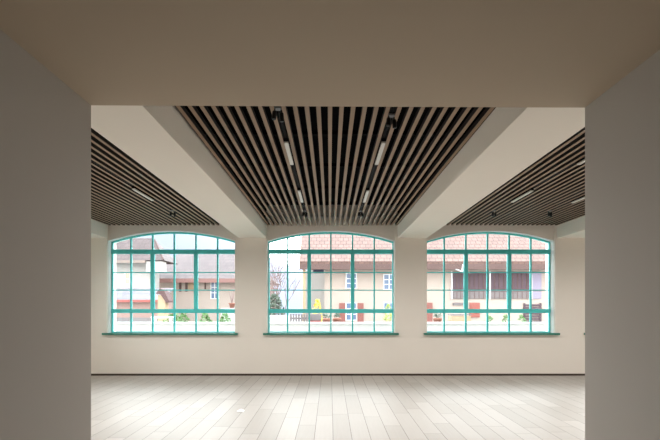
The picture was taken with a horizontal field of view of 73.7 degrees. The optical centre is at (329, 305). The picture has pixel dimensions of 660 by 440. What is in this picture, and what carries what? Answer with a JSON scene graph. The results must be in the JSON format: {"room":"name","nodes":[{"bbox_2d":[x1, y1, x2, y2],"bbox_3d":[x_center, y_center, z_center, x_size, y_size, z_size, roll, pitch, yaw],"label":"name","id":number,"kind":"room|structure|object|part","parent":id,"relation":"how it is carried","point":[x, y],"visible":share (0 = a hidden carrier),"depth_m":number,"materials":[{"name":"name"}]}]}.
{"room":"empty hall","nodes":[
{"label":"empty hall","id":0,"kind":"room"},
{"bbox_2d":[0,29,90,439],"bbox_3d":[-3.649,-0.375,-0.680,4.430,3.750,6.640,0,0,0],"label":"wall","id":1,"kind":"structure","parent":0,"point":[45,125],"depth_m":2.19,"materials":[{"name":"paint"}]},
{"bbox_2d":[91,128,218,224],"bbox_3d":[-3.366,-1.779,6.095,2.812,0.090,6.750,0,0,0],"label":"ceiling","id":2,"kind":"structure","parent":0,"point":[114,201],"depth_m":6.98,"materials":[{"name":"black wood"}]},
{"bbox_2d":[91,160,177,212],"bbox_3d":[-2.858,-1.753,5.500,0.030,0.026,5.500,0,0,0],"label":"track","id":3,"kind":"object","parent":2,"relation":"attached to","point":[91,160],"visible":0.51,"depth_m":5.96,"materials":[{"name":"black metal"}]},
{"bbox_2d":[132,186,153,200],"bbox_3d":[-2.858,-1.716,6.750,0.044,0.047,0.720,0,0,0],"label":"ceiling light","id":4,"kind":"object","parent":3,"relation":"attached to","point":[134,188],"visible":1,"depth_m":6.68,"materials":[{"name":"grey plastic"}]},
{"bbox_2d":[0,0,659,107],"bbox_3d":[0.057,-1.727,-0.664,2.982,1.046,6.671,0,0,0],"label":"ceiling","id":5,"kind":"structure","parent":0,"point":[340,53],"depth_m":2.07,"materials":[{"name":"paint"}]},
{"bbox_2d":[175,106,495,224],"bbox_3d":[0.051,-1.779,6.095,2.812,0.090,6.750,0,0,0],"label":"ceiling","id":6,"kind":"structure","parent":0,"point":[467,134],"depth_m":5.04,"materials":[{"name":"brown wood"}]},
{"bbox_2d":[277,111,305,212],"bbox_3d":[-0.457,-1.753,5.500,0.030,0.026,5.500,0,0,0],"label":"track","id":7,"kind":"object","parent":6,"relation":"attached to","point":[282,123],"visible":0.31,"depth_m":5.51,"materials":[{"name":"black metal"}]},
{"bbox_2d":[272,106,283,121],"bbox_3d":[-0.457,-1.682,3.860,0.115,0.116,0.072,0,0,-15],"label":"spotlight","id":8,"kind":"object","parent":7,"relation":"attached to","point":[276,108],"visible":1,"depth_m":3.84,"materials":[{"name":"grey metal"}]},
{"bbox_2d":[284,138,293,164],"bbox_3d":[-0.457,-1.716,4.930,0.044,0.047,0.720,0,0,0],"label":"ceiling light","id":9,"kind":"object","parent":7,"relation":"attached to","point":[286,141],"visible":1,"depth_m":4.84,"materials":[{"name":"grey plastic"}]},
{"bbox_2d":[298,188,302,202],"bbox_3d":[-0.457,-1.716,6.850,0.044,0.047,0.720,0,0,0],"label":"ceiling light","id":10,"kind":"object","parent":7,"relation":"attached to","point":[299,189],"visible":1,"depth_m":6.74,"materials":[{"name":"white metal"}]},
{"bbox_2d":[264,214,398,217],"bbox_3d":[0.050,-1.845,8.984,2.752,0.058,0.291,0,0,0],"label":"conduit","id":11,"kind":"object","parent":6,"relation":"attached to","point":[311,215],"visible":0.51,"depth_m":9.07,"materials":[{"name":"grey"}]},
{"bbox_2d":[360,107,394,212],"bbox_3d":[0.558,-1.753,5.500,0.030,0.026,5.500,0,0,0],"label":"track","id":12,"kind":"object","parent":6,"relation":"attached to","point":[392,108],"visible":0.29,"depth_m":5.51,"materials":[{"name":"black metal"}]},
{"bbox_2d":[363,188,368,202],"bbox_3d":[0.558,-1.716,6.850,0.044,0.047,0.720,0,0,0],"label":"ceiling light","id":13,"kind":"object","parent":12,"relation":"attached to","point":[367,189],"visible":1,"depth_m":6.74,"materials":[{"name":"grey plastic"}]},
{"bbox_2d":[375,138,385,164],"bbox_3d":[0.558,-1.716,4.930,0.044,0.047,0.720,0,0,0],"label":"ceiling light","id":14,"kind":"object","parent":12,"relation":"attached to","point":[383,140],"visible":1,"depth_m":4.82,"materials":[{"name":"grey plastic"}]},
{"bbox_2d":[386,113,396,128],"bbox_3d":[0.558,-1.682,4.000,0.115,0.116,0.072,0,0,-15],"label":"spotlight","id":15,"kind":"object","parent":12,"relation":"attached to","point":[390,115],"visible":1,"depth_m":3.98,"materials":[{"name":"grey metal"}]},
{"bbox_2d":[91,205,584,373],"bbox_3d":[1.548,-0.315,9.710,14.824,3.870,0.420,0,0,0],"label":"wall","id":16,"kind":"structure","parent":0,"point":[250,351],"depth_m":9.50,"materials":[{"name":"white paint"}]},
{"bbox_2d":[91,219,107,237],"bbox_3d":[-5.176,-1.857,6.105,0.777,0.785,6.790,0,0,0],"label":"beam","id":17,"kind":"structure","parent":16,"relation":"attached to","point":[98,229],"depth_m":9.14,"materials":[{"name":"paint"}]},
{"bbox_2d":[102,231,237,334],"bbox_3d":[-3.436,-0.506,9.623,2.908,2.257,0.395,0,0,0],"label":"window","id":18,"kind":"structure","parent":16,"relation":"in","point":[111,251],"depth_m":9.68,"materials":[{"name":"teal paint"}]},
{"bbox_3d":[-3.436,0.601,9.623,2.908,0.042,0.395,0,0,0],"label":"sill","id":19,"kind":"part","parent":18,"relation":"part of","materials":[{"name":"teal paint"}]},
{"bbox_2d":[91,105,265,237],"bbox_3d":[-1.667,-1.857,6.105,0.590,0.785,6.790,0,0,0],"label":"beam","id":20,"kind":"structure","parent":16,"relation":"attached to","point":[158,138],"depth_m":4.56,"materials":[{"name":"paint"}]},
{"bbox_2d":[263,231,398,334],"bbox_3d":[0.020,-0.506,9.623,2.908,2.257,0.395,0,0,0],"label":"window","id":21,"kind":"structure","parent":16,"relation":"in","point":[287,251],"depth_m":9.68,"materials":[{"name":"teal paint"}]},
{"bbox_3d":[0.020,0.601,9.623,2.908,0.042,0.395,0,0,0],"label":"sill","id":22,"kind":"part","parent":21,"relation":"part of","materials":[{"name":"teal paint"}]},
{"bbox_2d":[91,374,584,375],"bbox_3d":[1.548,1.480,9.493,14.224,0.040,0.014,0,0,0],"label":"baseboard","id":23,"kind":"structure","parent":16,"relation":"attached to","point":[91,374],"depth_m":9.48,"materials":[{"name":"brown metal"}]},
{"bbox_2d":[424,231,559,334],"bbox_3d":[3.476,-0.506,9.623,2.908,2.257,0.395,0,0,0],"label":"window","id":24,"kind":"structure","parent":16,"relation":"in","point":[550,251],"depth_m":9.68,"materials":[{"name":"teal paint"}]},
{"bbox_3d":[3.476,0.601,9.623,2.908,0.042,0.395,0,0,0],"label":"sill","id":25,"kind":"part","parent":24,"relation":"part of","materials":[{"name":"teal paint"}]},
{"bbox_2d":[91,376,584,439],"bbox_3d":[1.548,1.560,2.650,14.824,0.120,13.700,0,0,0],"label":"floor","id":26,"kind":"structure","parent":0,"point":[122,407],"depth_m":6.57,"materials":[{"name":"white wood"}]},
{"bbox_2d":[447,127,584,224],"bbox_3d":[3.491,-1.779,6.095,2.812,0.090,6.750,0,0,0],"label":"ceiling","id":27,"kind":"structure","parent":0,"point":[567,185],"depth_m":6.91,"materials":[{"name":"black wood"}]},
{"bbox_2d":[489,162,575,212],"bbox_3d":[2.983,-1.753,5.500,0.030,0.026,5.500,0,0,0],"label":"track","id":28,"kind":"object","parent":27,"relation":"attached to","point":[574,162],"visible":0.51,"depth_m":6.05,"materials":[{"name":"black metal"}]},
{"bbox_2d":[511,188,533,202],"bbox_3d":[2.983,-1.716,6.850,0.044,0.047,0.720,0,0,0],"label":"ceiling light","id":29,"kind":"object","parent":28,"relation":"attached to","point":[530,190],"visible":1,"depth_m":6.80,"materials":[{"name":"grey plastic"}]},
{"bbox_2d":[576,157,584,164],"bbox_3d":[2.983,-1.716,4.930,0.044,0.047,0.720,0,0,0],"label":"ceiling light","id":30,"kind":"object","parent":28,"relation":"attached to","point":[582,160],"visible":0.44,"depth_m":5.20,"materials":[{"name":"grey plastic"}]},
{"bbox_3d":[3.998,-1.753,5.500,0.030,0.026,5.500,0,0,0],"label":"track","id":31,"kind":"object","parent":27,"relation":"attached to","visible":0},
{"bbox_2d":[571,195,584,202],"bbox_3d":[3.998,-1.716,6.900,0.044,0.047,0.720,0,0,0],"label":"ceiling light","id":32,"kind":"object","parent":31,"relation":"attached to","point":[583,196],"visible":0.52,"depth_m":7.06,"materials":[{"name":"grey plastic"}]},
{"bbox_2d":[585,50,659,439],"bbox_3d":[5.254,-0.375,-0.660,7.412,3.750,6.680,0,0,0],"label":"wall","id":33,"kind":"structure","parent":0,"point":[622,125],"depth_m":2.31,"materials":[{"name":"paint"}]},
{"bbox_2d":[397,107,584,237],"bbox_3d":[1.771,-1.857,6.105,0.628,0.785,6.790,0,0,0],"label":"beam","id":34,"kind":"structure","parent":33,"relation":"attached to","point":[510,140],"depth_m":4.59,"materials":[{"name":"paint"}]},
{"bbox_2d":[557,216,584,237],"bbox_3d":[5.213,-1.857,6.105,0.633,0.785,6.790,0,0,0],"label":"beam","id":35,"kind":"structure","parent":33,"relation":"attached to","point":[575,228],"depth_m":9.00,"materials":[{"name":"paint"}]},
{"label":"outside","id":36,"kind":"structure","parent":0,"visible":0},
{"bbox_3d":[0.000,1.750,40.000,140.000,0.200,200.000,0,0,0],"label":"ground","id":37,"kind":"structure","parent":36,"visible":0},
{"bbox_2d":[116,288,172,321],"bbox_3d":[-9.600,0.360,21.800,3.000,2.580,2.200,0,0,0],"label":"shed","id":38,"kind":"object","parent":37,"relation":"on","point":[140,299],"visible":0.3,"depth_m":21.00,"materials":[{"name":"grey tile"}]},
{"bbox_2d":[116,237,177,287],"bbox_3d":[-12.280,-1.182,25.515,6.239,5.664,2.470,0,0,0],"label":"house","id":39,"kind":"structure","parent":37,"relation":"on","point":[140,262],"depth_m":25.00,"materials":[{"name":"white plaster"},{"name":"grey-brown roof tile"},{"name":"glass"}]},
{"bbox_3d":[-11.490,-1.550,25.000,0.260,0.600,0.040,0,0,0],"label":"pane","id":40,"kind":"part","parent":39,"relation":"part of","materials":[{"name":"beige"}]},
{"bbox_2d":[151,316,172,321],"bbox_3d":[-6.300,1.025,16.600,0.760,1.250,0.400,0,0,0],"label":"garden bench","id":41,"kind":"object","parent":37,"relation":"on","point":[155,317],"visible":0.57,"depth_m":16.48,"materials":[{"name":"white paint"}]},
{"bbox_2d":[156,288,172,321],"bbox_3d":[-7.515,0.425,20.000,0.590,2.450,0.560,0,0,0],"label":"shelter","id":42,"kind":"object","parent":37,"relation":"on","point":[164,298],"visible":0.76,"depth_m":19.80,"materials":[{"name":"beige paint"}]},
{"bbox_2d":[163,314,183,321],"bbox_3d":[-6.734,0.990,19.003,1.241,1.334,0.686,0,0,0],"label":"bush","id":43,"kind":"object","parent":37,"relation":"on","point":[170,314],"visible":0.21,"depth_m":18.96,"materials":[{"name":"green plant"}]},
{"bbox_2d":[177,313,189,321],"bbox_3d":[-6.003,0.948,18.002,0.743,1.411,0.683,0,0,-36],"label":"bush","id":44,"kind":"object","parent":37,"relation":"on","point":[182,315],"visible":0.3,"depth_m":17.98,"materials":[{"name":"green plant"}]},
{"bbox_2d":[199,313,212,321],"bbox_3d":[-5.091,0.955,18.013,0.733,1.398,0.670,0,0,0],"label":"bush","id":45,"kind":"object","parent":37,"relation":"on","point":[207,317],"visible":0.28,"depth_m":17.97,"materials":[{"name":"green plant"}]},
{"bbox_2d":[159,254,276,321],"bbox_3d":[-7.700,-0.975,30.910,7.600,5.250,8.580,0,0,0],"label":"house","id":46,"kind":"structure","parent":37,"relation":"on","point":[206,262],"depth_m":27.40,"materials":[{"name":"beige plaster"},{"name":"clay roof tile"},{"name":"glass"}]},
{"bbox_3d":[-8.540,-1.250,27.372,0.520,0.600,0.095,0,0,0],"label":"louvre panel","id":47,"kind":"part","parent":46,"relation":"part of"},
{"bbox_3d":[-7.165,-0.990,27.400,0.430,1.020,0.040,0,0,0],"label":"pane","id":48,"kind":"part","parent":46,"relation":"part of","materials":[{"name":"blue glass"}]},
{"bbox_2d":[219,313,230,321],"bbox_3d":[-4.304,0.951,18.000,0.661,1.405,0.693,0,0,0],"label":"bush","id":49,"kind":"object","parent":37,"relation":"on","point":[223,314],"visible":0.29,"depth_m":17.95,"materials":[{"name":"green plant"}]},
{"bbox_2d":[221,308,234,321],"bbox_3d":[-4.900,0.875,22.100,1.000,1.550,0.600,0,0,0],"label":"plinth block","id":50,"kind":"object","parent":37,"relation":"on","point":[231,315],"visible":0.24,"depth_m":21.80,"materials":[{"name":"white concrete"}]},
{"bbox_2d":[228,287,234,307],"bbox_3d":[-4.906,-0.461,22.000,0.372,1.121,0.340,0,0,0],"label":"terracotta pot","id":51,"kind":"object","parent":50,"relation":"on","point":[231,304],"visible":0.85,"depth_m":21.94,"materials":[{"name":"orange ceramic"}]},
{"bbox_2d":[270,293,285,314],"bbox_3d":[-2.512,0.531,19.988,1.148,2.246,0.913,0,0,0],"label":"bush","id":52,"kind":"object","parent":37,"relation":"on","point":[273,303],"visible":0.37,"depth_m":19.90,"materials":[{"name":"green plant"}]},
{"bbox_2d":[270,254,286,314],"bbox_3d":[-3.330,-0.577,23.357,2.464,4.459,2.025,0,0,0],"label":"bare tree","id":53,"kind":"object","parent":37,"relation":"on","point":[280,274],"visible":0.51,"depth_m":23.33,"materials":[{"name":"grey plant"}]},
{"bbox_2d":[270,315,286,321],"bbox_3d":[-2.050,1.010,17.200,0.720,1.280,0.440,0,0,0],"label":"trough","id":54,"kind":"object","parent":37,"relation":"on","point":[273,318],"visible":0.28,"depth_m":16.98,"materials":[{"name":"white concrete"}]},
{"bbox_2d":[270,269,300,314],"bbox_3d":[-2.520,-0.095,21.372,2.194,3.494,1.423,0,0,31],"label":"bare tree","id":55,"kind":"object","parent":37,"relation":"on","point":[271,282],"visible":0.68,"depth_m":21.43,"materials":[{"name":"grey plant"}]},
{"bbox_2d":[289,314,308,321],"bbox_3d":[-1.250,0.990,18.015,0.820,1.320,0.070,0,0,0],"label":"slatted fence","id":56,"kind":"object","parent":37,"relation":"on","point":[294,317],"visible":0.39,"depth_m":17.98,"materials":[{"name":"grey wood"}]},
{"bbox_2d":[310,314,320,321],"bbox_3d":[-0.620,0.990,18.400,0.500,1.320,0.420,0,0,0],"label":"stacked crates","id":57,"kind":"object","parent":37,"relation":"on","point":[313,317],"visible":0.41,"depth_m":18.19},
{"bbox_2d":[313,299,322,320],"bbox_3d":[-0.619,0.643,21.493,0.636,2.019,0.657,0,0,-28],"label":"shrub","id":58,"kind":"object","parent":37,"relation":"on","point":[316,300],"visible":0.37,"depth_m":21.48,"materials":[{"name":"plant"}]},
{"bbox_2d":[323,314,329,321],"bbox_3d":[-0.120,0.968,17.200,0.340,1.365,0.335,0,0,0],"label":"planter","id":59,"kind":"object","parent":37,"relation":"on","point":[326,319],"visible":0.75,"depth_m":17.08,"materials":[{"name":"ceramic"}]},
{"bbox_2d":[116,322,545,330],"bbox_3d":[0.500,1.100,15.000,22.100,1.100,0.320,0,0,0],"label":"wall","id":60,"kind":"structure","parent":37,"relation":"on","point":[120,326],"depth_m":14.88,"materials":[{"name":"white paint"}]},
{"bbox_2d":[333,313,340,321],"bbox_3d":[0.280,0.958,17.600,0.340,1.384,0.336,0,0,0],"label":"planter","id":61,"kind":"object","parent":37,"relation":"on","point":[335,314],"visible":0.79,"depth_m":17.49,"materials":[{"name":"ceramic"}]},
{"bbox_3d":[0.280,1.065,17.600,0.340,1.170,0.335,0,0,0],"label":"planter","id":62,"kind":"part","parent":61,"relation":"part of","materials":[{"name":"ceramic"}]},
{"bbox_2d":[383,303,391,321],"bbox_3d":[2.787,0.759,20.996,0.588,1.787,0.542,0,0,0],"label":"shrub","id":63,"kind":"object","parent":37,"relation":"on","point":[387,304],"visible":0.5,"depth_m":20.94,"materials":[{"name":"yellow plant"}]},
{"bbox_2d":[299,234,545,321],"bbox_3d":[7.190,-2.800,28.710,17.620,8.900,11.480,0,0,0],"label":"building","id":64,"kind":"structure","parent":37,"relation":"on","point":[319,262],"depth_m":24.00,"materials":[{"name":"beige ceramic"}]},
{"bbox_3d":[-1.375,-0.235,23.375,0.150,3.770,0.150,0,0,0],"label":"porch post","id":65,"kind":"part","parent":64,"relation":"part of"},
{"bbox_2d":[339,303,344,321],"bbox_3d":[0.665,0.360,23.948,0.330,1.040,0.065,0,0,0],"label":"shutter","id":66,"kind":"object","parent":64,"relation":"hanging from","point":[341,305],"depth_m":23.93,"materials":[{"name":"red paint"}]},
{"bbox_3d":[1.160,0.300,24.000,0.520,0.900,0.040,0,0,0],"label":"pane","id":67,"kind":"part","parent":64,"relation":"part of","materials":[{"name":"blue glass"}]},
{"bbox_3d":[1.160,-1.365,24.000,0.520,0.770,0.040,0,0,0],"label":"pane","id":68,"kind":"part","parent":64,"relation":"part of","materials":[{"name":"blue glass"}]},
{"bbox_2d":[358,303,363,321],"bbox_3d":[1.665,0.360,23.948,0.330,1.040,0.065,0,0,0],"label":"shutter","id":69,"kind":"object","parent":64,"relation":"hanging from","point":[360,305],"depth_m":23.93,"materials":[{"name":"red paint"}]},
{"bbox_3d":[3.225,-1.310,24.000,0.550,0.780,0.040,0,0,0],"label":"pane","id":70,"kind":"part","parent":64,"relation":"part of","materials":[{"name":"blue glass"}]},
{"bbox_2d":[427,303,432,321],"bbox_3d":[5.390,0.360,23.948,0.380,1.080,0.065,0,0,0],"label":"shutter","id":71,"kind":"object","parent":64,"relation":"hanging from","point":[429,305],"depth_m":23.93,"materials":[{"name":"red paint"}]},
{"bbox_3d":[6.620,-1.140,23.960,0.070,1.520,0.120,0,0,0],"label":"barn post","id":72,"kind":"part","parent":64,"relation":"part of","materials":[{"name":"white paint"}]},
{"bbox_2d":[469,303,479,316],"bbox_3d":[7.875,0.220,23.948,0.550,0.800,0.065,0,0,0],"label":"shutter","id":73,"kind":"object","parent":64,"relation":"hanging from","point":[471,305],"depth_m":23.93,"materials":[{"name":"orange paint"}]},
{"bbox_3d":[8.700,-1.140,23.960,0.070,1.520,0.120,0,0,0],"label":"barn post","id":74,"kind":"part","parent":64,"relation":"part of","materials":[{"name":"white paint"}]},
{"bbox_2d":[524,303,541,321],"bbox_3d":[11.025,0.395,23.940,0.950,1.110,0.080,0,0,0],"label":"slatted vent","id":75,"kind":"object","parent":64,"relation":"attached to","point":[536,317],"depth_m":23.90,"materials":[{"name":"brown wood"}]},
{"bbox_2d":[433,313,441,321],"bbox_3d":[4.301,0.961,17.600,0.342,1.379,0.335,0,0,0],"label":"planter","id":76,"kind":"object","parent":37,"relation":"on","point":[437,319],"visible":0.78,"depth_m":17.51,"materials":[{"name":"ceramic"}]},
{"bbox_3d":[4.300,1.065,17.600,0.340,1.170,0.335,0,0,0],"label":"planter","id":77,"kind":"part","parent":76,"relation":"part of","materials":[{"name":"ceramic"}]},
{"bbox_2d":[448,314,471,321],"bbox_3d":[5.150,0.985,17.500,0.800,1.330,0.540,0,0,0],"label":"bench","id":78,"kind":"object","parent":37,"relation":"on","point":[450,318],"visible":0.33,"depth_m":17.25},
{"bbox_2d":[501,314,507,321],"bbox_3d":[6.562,0.976,16.397,0.428,1.353,0.445,0,0,0],"label":"plant","id":79,"kind":"object","parent":37,"relation":"on","point":[505,316],"visible":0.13,"depth_m":16.41,"materials":[{"name":"green plant"}]},
{"bbox_2d":[518,314,526,321],"bbox_3d":[7.143,0.982,16.409,0.421,1.342,0.471,0,0,-26],"label":"plant","id":80,"kind":"object","parent":37,"relation":"on","point":[520,315],"visible":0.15,"depth_m":16.37,"materials":[{"name":"green plant"}]},
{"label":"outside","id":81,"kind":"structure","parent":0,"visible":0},
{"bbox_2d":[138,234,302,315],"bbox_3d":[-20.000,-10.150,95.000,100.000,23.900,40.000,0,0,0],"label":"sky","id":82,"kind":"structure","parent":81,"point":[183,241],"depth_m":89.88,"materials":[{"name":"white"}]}
]}

